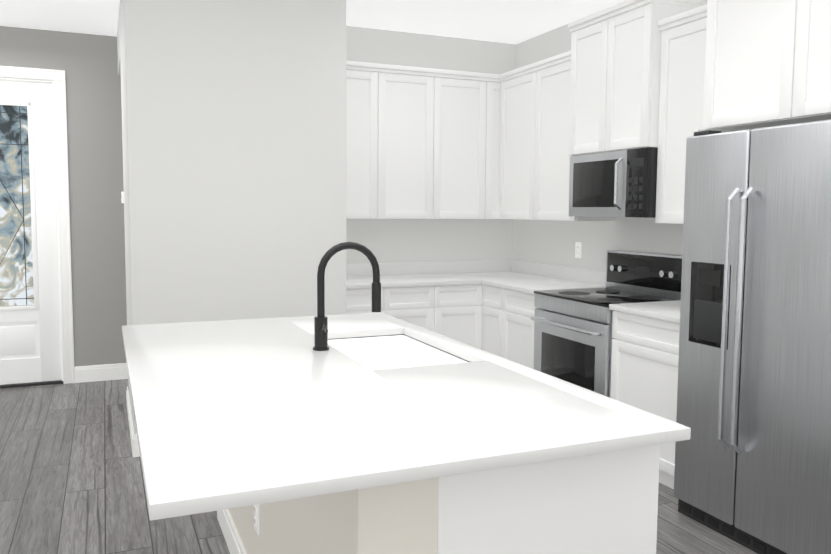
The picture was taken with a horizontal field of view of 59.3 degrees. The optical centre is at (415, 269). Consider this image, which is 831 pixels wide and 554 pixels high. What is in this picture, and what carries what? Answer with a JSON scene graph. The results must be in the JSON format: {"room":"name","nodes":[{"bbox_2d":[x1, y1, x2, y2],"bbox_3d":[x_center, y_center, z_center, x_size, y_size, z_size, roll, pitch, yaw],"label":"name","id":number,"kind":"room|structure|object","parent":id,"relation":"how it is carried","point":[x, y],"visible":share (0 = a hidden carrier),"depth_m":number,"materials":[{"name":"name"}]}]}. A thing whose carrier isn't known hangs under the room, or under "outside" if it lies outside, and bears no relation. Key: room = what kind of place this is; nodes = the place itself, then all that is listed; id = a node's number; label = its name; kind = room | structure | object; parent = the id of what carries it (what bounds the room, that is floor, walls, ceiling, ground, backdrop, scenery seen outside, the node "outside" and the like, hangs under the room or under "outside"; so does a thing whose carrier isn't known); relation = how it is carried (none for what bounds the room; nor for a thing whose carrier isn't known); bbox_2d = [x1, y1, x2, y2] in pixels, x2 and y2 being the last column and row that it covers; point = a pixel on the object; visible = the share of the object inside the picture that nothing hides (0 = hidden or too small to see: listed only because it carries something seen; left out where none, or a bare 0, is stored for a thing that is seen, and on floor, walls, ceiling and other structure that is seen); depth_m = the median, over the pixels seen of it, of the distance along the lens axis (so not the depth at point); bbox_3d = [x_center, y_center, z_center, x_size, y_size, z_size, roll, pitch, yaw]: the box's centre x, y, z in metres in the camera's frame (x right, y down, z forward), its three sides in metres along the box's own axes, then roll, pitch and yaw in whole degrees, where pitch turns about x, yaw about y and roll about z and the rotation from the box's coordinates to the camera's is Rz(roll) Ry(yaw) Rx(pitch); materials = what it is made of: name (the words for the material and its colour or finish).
{"room":"kitchen","nodes":[
{"label":"kitchen","id":0,"kind":"room"},
{"bbox_2d":[0,26,126,366],"bbox_3d":[-3.773,-0.456,5.561,2.906,2.830,0.120,-2,5,-23],"label":"wall","id":1,"kind":"structure","parent":0,"point":[88,63],"depth_m":5.96,"materials":[{"name":"grey paint"}]},
{"bbox_2d":[0,79,61,384],"bbox_3d":[-3.311,-0.278,5.735,0.885,2.410,0.100,-2,5,-23],"label":"front door","id":2,"kind":"structure","parent":1,"relation":"in","point":[30,346],"depth_m":5.84,"materials":[{"name":"white wood"}]},
{"bbox_2d":[0,66,74,387],"bbox_3d":[-3.319,-0.315,5.753,1.085,2.525,0.145,-2,5,-23],"label":"door frame","id":3,"kind":"structure","parent":1,"relation":"attached to","point":[56,78],"depth_m":5.87,"materials":[{"name":"white wood"}]},
{"bbox_2d":[74,363,127,382],"bbox_3d":[-3.748,0.893,5.610,2.922,0.135,0.016,-2,5,-23],"label":"baseboard","id":4,"kind":"structure","parent":1,"relation":"attached to","point":[104,372],"depth_m":6.08,"materials":[{"name":"white wood"}]},
{"bbox_2d":[117,3,129,396],"bbox_3d":[-2.168,-0.446,5.572,0.120,2.830,1.118,-2,5,-23],"label":"wall","id":5,"kind":"structure","parent":0,"point":[123,169],"depth_m":5.17,"materials":[{"name":"grey paint"}]},
{"bbox_2d":[121,192,124,202],"bbox_3d":[-2.022,-0.497,5.043,0.021,0.080,0.080,-2,5,-23],"label":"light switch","id":6,"kind":"object","parent":5,"relation":"attached to","point":[122,197],"visible":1,"depth_m":5.01,"materials":[{"name":"white plastic"}]},
{"bbox_2d":[126,386,133,431],"bbox_3d":[-1.874,0.970,4.802,0.020,0.135,1.213,-2,5,-23],"label":"baseboard","id":7,"kind":"structure","parent":5,"relation":"attached to","point":[131,427],"depth_m":4.81,"materials":[{"name":"white wood"}]},
{"bbox_2d":[120,0,346,433],"bbox_3d":[-1.221,-0.380,4.832,1.281,2.830,0.991,-2,5,-23],"label":"wall block","id":8,"kind":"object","parent":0,"point":[234,131],"visible":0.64,"depth_m":4.34,"materials":[{"name":"grey paint"}]},
{"bbox_2d":[130,432,139,456],"bbox_3d":[-1.041,1.002,4.476,1.297,0.135,0.016,-2,5,-23],"label":"baseboard","id":9,"kind":"structure","parent":8,"relation":"attached to","point":[134,445],"depth_m":4.22,"materials":[{"name":"white wood"}]},
{"bbox_2d":[0,0,625,43],"bbox_3d":[-0.886,-1.691,2.898,9.000,0.100,12.200,-2,5,-23],"label":"ceiling","id":10,"kind":"structure","parent":0,"point":[510,21],"depth_m":5.27,"materials":[{"name":"paint"}]},
{"bbox_2d":[0,379,756,553],"bbox_3d":[-0.906,1.229,3.133,9.000,0.100,12.200,-2,5,-23],"label":"floor","id":11,"kind":"structure","parent":0,"point":[71,478],"depth_m":3.69,"materials":[{"name":"grey wood"}]},
{"bbox_2d":[346,288,393,316],"bbox_3d":[-0.500,0.551,5.422,0.455,0.888,0.611,-2,5,-23],"label":"base cabinet","id":12,"kind":"object","parent":11,"relation":"on","point":[359,300],"depth_m":5.13,"materials":[{"name":"white wood"}]},
{"bbox_2d":[394,284,445,335],"bbox_3d":[-0.164,0.542,5.565,0.515,0.888,0.611,-2,5,-23],"label":"base cabinet","id":13,"kind":"object","parent":11,"relation":"on","point":[425,308],"depth_m":5.31,"materials":[{"name":"white wood"}]},
{"bbox_2d":[217,446,659,553],"bbox_3d":[-0.148,0.782,2.598,0.820,0.888,2.022,-2,5,-23],"label":"kitchen island","id":14,"kind":"object","parent":11,"relation":"on","point":[603,503],"depth_m":1.69,"materials":[{"name":"grey paint"}]},
{"bbox_2d":[254,504,258,535],"bbox_3d":[-0.556,0.858,2.543,0.010,0.117,0.072,-2,5,-23],"label":"outlet","id":15,"kind":"object","parent":14,"relation":"attached to","point":[256,517],"visible":0.85,"depth_m":2.52,"materials":[{"name":"white plastic"}]},
{"bbox_2d":[122,318,509,519],"bbox_3d":[-0.547,0.334,2.383,0.720,0.030,2.120,-2,5,-23],"label":"island countertop","id":16,"kind":"structure","parent":14,"relation":"on","point":[242,414],"depth_m":1.75,"materials":[{"name":"white stone"}]},
{"bbox_2d":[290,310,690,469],"bbox_3d":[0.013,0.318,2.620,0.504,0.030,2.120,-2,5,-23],"label":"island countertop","id":17,"kind":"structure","parent":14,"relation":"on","point":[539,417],"depth_m":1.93,"materials":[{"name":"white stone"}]},
{"bbox_2d":[330,330,477,369],"bbox_3d":[-0.098,0.423,2.789,0.440,0.232,0.780,-2,5,-23],"label":"sink","id":18,"kind":"object","parent":17,"relation":"in","point":[385,348],"depth_m":2.85,"materials":[{"name":"white ceramic"}]},
{"bbox_2d":[446,284,473,346],"bbox_3d":[0.183,0.533,5.712,0.479,0.888,0.611,-2,5,-23],"label":"base cabinet","id":19,"kind":"object","parent":11,"relation":"on","point":[459,297],"depth_m":5.43,"materials":[{"name":"white wood"}]},
{"bbox_2d":[474,284,505,358],"bbox_3d":[0.784,0.549,5.559,0.675,0.888,0.575,-2,5,-23],"label":"base cabinet","id":20,"kind":"object","parent":11,"relation":"on","point":[489,299],"depth_m":5.40,"materials":[{"name":"white wood"}]},
{"bbox_2d":[346,272,481,287],"bbox_3d":[-0.166,0.084,5.512,1.164,0.030,0.635,-2,5,-23],"label":"countertop","id":21,"kind":"structure","parent":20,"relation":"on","point":[416,279],"depth_m":5.39,"materials":[{"name":"white stone"}]},
{"bbox_2d":[450,272,605,295],"bbox_3d":[0.805,0.089,5.530,0.636,0.030,1.364,-2,5,-23],"label":"countertop","id":22,"kind":"structure","parent":20,"relation":"on","point":[516,281],"depth_m":5.35,"materials":[{"name":"white stone"}]},
{"bbox_2d":[506,288,609,368],"bbox_3d":[0.979,0.581,5.182,0.611,0.888,0.514,-2,5,-23],"label":"base cabinet","id":23,"kind":"object","parent":11,"relation":"on","point":[520,308],"depth_m":5.02,"materials":[{"name":"white wood"}]},
{"bbox_2d":[531,250,681,397],"bbox_3d":[1.189,0.488,4.566,0.701,1.175,0.758,-2,5,-23],"label":"range","id":24,"kind":"object","parent":11,"relation":"on","point":[573,338],"visible":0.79,"depth_m":4.47,"materials":[{"name":"grey metal"}]},
{"bbox_2d":[610,312,679,489],"bbox_3d":[1.503,0.683,3.956,0.611,0.888,0.628,-2,5,-23],"label":"base cabinet","id":25,"kind":"object","parent":11,"relation":"on","point":[645,351],"depth_m":3.84,"materials":[{"name":"white wood"}]},
{"bbox_2d":[609,300,680,323],"bbox_3d":[1.494,0.224,3.914,0.636,0.030,0.628,-2,5,-23],"label":"countertop","id":26,"kind":"structure","parent":25,"relation":"on","point":[660,310],"depth_m":3.90,"materials":[{"name":"white stone"}]},
{"bbox_2d":[674,119,830,553],"bbox_3d":[1.726,0.292,3.148,0.811,1.800,0.910,-2,5,-23],"label":"refrigerator","id":27,"kind":"object","parent":11,"relation":"on","point":[752,471],"visible":1,"depth_m":3.01,"materials":[{"name":"grey metal"}]},
{"bbox_2d":[346,26,515,262],"bbox_3d":[0.036,-0.463,5.968,1.925,2.830,0.120,-2,5,-23],"label":"wall","id":28,"kind":"structure","parent":0,"point":[403,240],"depth_m":5.90,"materials":[{"name":"grey paint"}]},
{"bbox_2d":[346,64,389,218],"bbox_3d":[-0.519,-0.927,5.443,0.511,1.092,0.331,-2,5,-23],"label":"upper cabinet","id":29,"kind":"object","parent":28,"relation":"attached to","point":[367,86],"depth_m":5.34,"materials":[{"name":"white wood"}]},
{"bbox_2d":[390,68,445,218],"bbox_3d":[-0.133,-0.938,5.607,0.570,1.092,0.331,-2,5,-23],"label":"upper cabinet","id":30,"kind":"object","parent":28,"relation":"attached to","point":[416,95],"depth_m":5.49,"materials":[{"name":"white wood"}]},
{"bbox_2d":[346,260,509,275],"bbox_3d":[-0.003,-0.012,5.909,1.779,0.100,0.021,-2,5,-23],"label":"backsplash","id":31,"kind":"structure","parent":28,"relation":"attached to","point":[386,268],"depth_m":5.95,"materials":[{"name":"white paint"}]},
{"bbox_2d":[442,72,477,218],"bbox_3d":[0.280,-0.949,5.783,0.571,1.092,0.331,-2,5,-23],"label":"upper cabinet","id":32,"kind":"object","parent":28,"relation":"attached to","point":[460,102],"depth_m":5.64,"materials":[{"name":"white wood"}]},
{"bbox_2d":[512,0,706,270],"bbox_3d":[2.534,-0.160,2.414,0.120,2.830,8.400,-2,5,-23],"label":"wall","id":33,"kind":"structure","parent":0,"point":[552,242],"depth_m":5.45,"materials":[{"name":"grey paint"}]},
{"bbox_2d":[494,64,541,219],"bbox_3d":[0.896,-0.927,5.563,0.390,1.092,0.598,-2,5,-23],"label":"upper cabinet","id":34,"kind":"object","parent":33,"relation":"attached to","point":[516,146],"depth_m":5.52,"materials":[{"name":"white wood"}]},
{"bbox_2d":[510,260,605,283],"bbox_3d":[1.361,0.070,5.006,0.021,0.100,2.758,-2,5,-23],"label":"backsplash","id":35,"kind":"structure","parent":33,"relation":"attached to","point":[588,276],"depth_m":5.57,"materials":[{"name":"white paint"}]},
{"bbox_2d":[538,56,615,220],"bbox_3d":[1.106,-0.892,5.147,0.330,1.092,0.576,-2,5,-23],"label":"upper cabinet","id":36,"kind":"object","parent":33,"relation":"attached to","point":[553,166],"depth_m":5.08,"materials":[{"name":"white wood"}]},
{"bbox_2d":[575,242,581,257],"bbox_3d":[1.201,-0.142,5.390,0.010,0.117,0.072,-2,5,-23],"label":"electrical outlet","id":37,"kind":"object","parent":33,"relation":"attached to","point":[578,245],"visible":1,"depth_m":5.39,"materials":[{"name":"white plastic"}]},
{"bbox_2d":[566,16,597,159],"bbox_3d":[1.276,-1.141,4.641,0.401,0.812,0.440,-2,5,-23],"label":"upper cabinet","id":38,"kind":"object","parent":33,"relation":"attached to","point":[582,59],"depth_m":4.65,"materials":[{"name":"white wood"}]},
{"bbox_2d":[594,0,701,152],"bbox_3d":[1.401,-1.117,4.348,0.401,0.812,0.441,-2,5,-23],"label":"upper cabinet","id":39,"kind":"object","parent":33,"relation":"attached to","point":[629,36],"depth_m":4.22,"materials":[{"name":"white wood"}]},
{"bbox_2d":[569,147,657,217],"bbox_3d":[1.316,-0.524,4.535,0.439,0.395,0.754,-2,5,-23],"label":"microwave","id":40,"kind":"object","parent":39,"relation":"attached to","point":[621,183],"visible":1,"depth_m":4.38,"materials":[{"name":"grey metal"}]},
{"bbox_2d":[655,12,701,223],"bbox_3d":[1.642,-0.788,3.893,0.330,1.092,0.628,-2,5,-23],"label":"upper cabinet","id":41,"kind":"object","parent":33,"relation":"attached to","point":[666,78],"depth_m":4.00,"materials":[{"name":"white wood"}]},
{"bbox_2d":[698,0,787,132],"bbox_3d":[1.741,-0.973,3.277,0.620,0.662,0.545,-2,5,-23],"label":"upper cabinet","id":42,"kind":"object","parent":33,"relation":"attached to","point":[740,37],"depth_m":3.25,"materials":[{"name":"white wood"}]},
{"bbox_2d":[774,0,830,123],"bbox_3d":[1.908,-0.941,2.887,0.620,0.662,0.546,-2,5,-23],"label":"upper cabinet","id":43,"kind":"object","parent":33,"relation":"attached to","point":[802,61],"depth_m":2.93,"materials":[{"name":"white wood"}]}
]}

